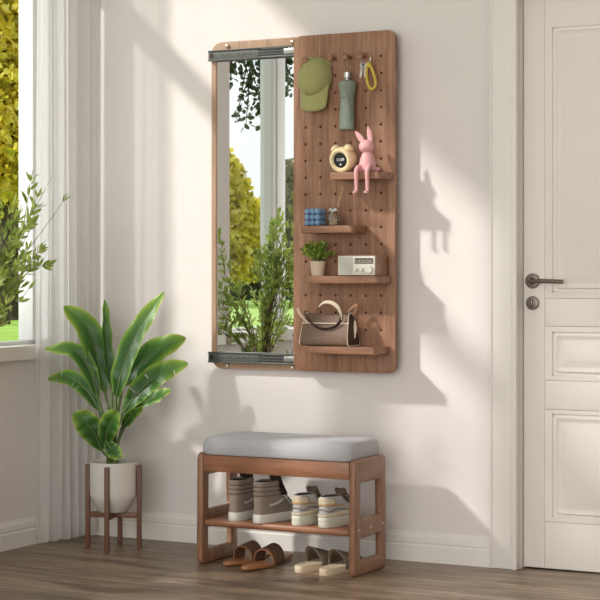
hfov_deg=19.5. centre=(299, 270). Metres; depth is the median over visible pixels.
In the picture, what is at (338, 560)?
sandal
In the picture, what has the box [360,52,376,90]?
keychain
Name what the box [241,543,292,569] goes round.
sandal
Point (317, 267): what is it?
pot
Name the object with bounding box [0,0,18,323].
tree
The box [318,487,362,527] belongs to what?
shoe
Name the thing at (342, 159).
alarm clock
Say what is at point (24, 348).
window
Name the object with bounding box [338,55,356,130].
water bottle
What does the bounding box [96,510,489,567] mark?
baseboard
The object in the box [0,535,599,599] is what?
floor
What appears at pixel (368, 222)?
pegboard
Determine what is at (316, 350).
shelf
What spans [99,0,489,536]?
wall
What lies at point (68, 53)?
sheer curtain
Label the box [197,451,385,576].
bench
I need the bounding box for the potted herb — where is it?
[300,240,335,275]
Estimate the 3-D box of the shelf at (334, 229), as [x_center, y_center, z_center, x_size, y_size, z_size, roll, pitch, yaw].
[0.130,-0.150,6.338,0.244,0.026,0.146,0,0,27]
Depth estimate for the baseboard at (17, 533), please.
6.64 m
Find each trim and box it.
[490,0,518,569]
[519,0,525,568]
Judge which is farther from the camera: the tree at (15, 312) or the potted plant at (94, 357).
the tree at (15, 312)
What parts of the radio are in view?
panel, knob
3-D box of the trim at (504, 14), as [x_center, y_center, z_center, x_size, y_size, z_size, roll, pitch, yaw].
[1.141,-0.010,5.953,1.052,2.120,0.034,0,0,27]
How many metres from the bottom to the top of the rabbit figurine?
0.246 m
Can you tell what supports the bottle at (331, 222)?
attached to the reed diffuser
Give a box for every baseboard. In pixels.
[0,515,37,551]
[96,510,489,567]
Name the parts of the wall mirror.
slide rail, slide rail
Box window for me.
[0,0,36,361]
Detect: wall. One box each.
[0,360,35,522]
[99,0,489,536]
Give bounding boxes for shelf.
[301,225,365,233]
[304,276,390,282]
[305,346,388,354]
[330,171,392,180]
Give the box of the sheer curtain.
[36,0,99,542]
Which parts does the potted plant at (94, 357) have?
pot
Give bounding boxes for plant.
[0,168,71,326]
[45,292,187,512]
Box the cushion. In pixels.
[203,431,378,461]
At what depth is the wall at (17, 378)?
6.65 m
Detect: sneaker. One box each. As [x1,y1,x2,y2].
[228,473,253,520]
[253,475,292,523]
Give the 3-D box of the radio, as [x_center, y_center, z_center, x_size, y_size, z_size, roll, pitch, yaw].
[0.222,-0.020,6.292,0.153,0.076,0.114,0,0,27]
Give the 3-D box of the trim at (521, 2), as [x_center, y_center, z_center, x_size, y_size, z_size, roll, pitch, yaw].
[1.172,0.040,6.012,0.851,2.020,0.100,0,0,27]
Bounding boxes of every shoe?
[291,485,321,525]
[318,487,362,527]
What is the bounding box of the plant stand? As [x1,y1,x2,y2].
[85,464,141,552]
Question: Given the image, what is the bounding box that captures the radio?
[338,255,386,275]
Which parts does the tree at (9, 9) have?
crown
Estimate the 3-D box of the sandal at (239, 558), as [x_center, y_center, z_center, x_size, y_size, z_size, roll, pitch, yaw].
[-0.190,1.014,6.322,0.084,0.073,0.278,0,0,35]
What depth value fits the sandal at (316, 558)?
6.14 m
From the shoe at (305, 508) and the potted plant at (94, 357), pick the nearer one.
the shoe at (305, 508)
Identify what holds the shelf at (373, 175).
attached to the pegboard
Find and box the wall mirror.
[208,37,299,370]
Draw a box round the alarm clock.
[330,144,356,171]
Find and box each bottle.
[328,207,340,225]
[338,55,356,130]
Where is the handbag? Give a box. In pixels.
[296,300,359,346]
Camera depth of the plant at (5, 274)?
5.93 m
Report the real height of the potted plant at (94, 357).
0.832 m
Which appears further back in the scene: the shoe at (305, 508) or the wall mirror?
the wall mirror
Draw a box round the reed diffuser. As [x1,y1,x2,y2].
[328,184,343,225]
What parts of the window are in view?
sill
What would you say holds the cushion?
on the bench
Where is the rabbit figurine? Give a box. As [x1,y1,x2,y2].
[353,126,380,193]
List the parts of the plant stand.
leg, leg, leg, leg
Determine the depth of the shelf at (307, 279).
6.27 m
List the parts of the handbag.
handle, handle, trim, handle, handle, panel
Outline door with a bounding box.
[524,0,599,571]
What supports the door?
in the wall at (429, 417)
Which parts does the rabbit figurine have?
leg, leg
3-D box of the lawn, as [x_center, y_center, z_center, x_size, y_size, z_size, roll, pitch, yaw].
[-99.080,1.500,35.193,199.650,0.200,280.000,0,0,27]
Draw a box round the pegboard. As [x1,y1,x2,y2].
[294,30,396,372]
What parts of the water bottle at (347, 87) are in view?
handle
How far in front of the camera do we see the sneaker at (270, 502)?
6.18 m
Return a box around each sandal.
[223,540,270,565]
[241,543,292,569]
[295,546,328,572]
[319,548,362,575]
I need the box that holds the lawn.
[0,320,18,340]
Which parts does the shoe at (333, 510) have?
heel trim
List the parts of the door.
lock knob, handle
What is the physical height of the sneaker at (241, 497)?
0.161 m
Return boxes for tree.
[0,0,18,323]
[11,199,18,319]
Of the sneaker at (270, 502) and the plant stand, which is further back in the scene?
the plant stand
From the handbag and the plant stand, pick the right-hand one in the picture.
the handbag
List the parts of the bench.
frame, frame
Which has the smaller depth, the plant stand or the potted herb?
the potted herb
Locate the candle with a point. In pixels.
(313, 217)
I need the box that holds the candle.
[305,207,325,225]

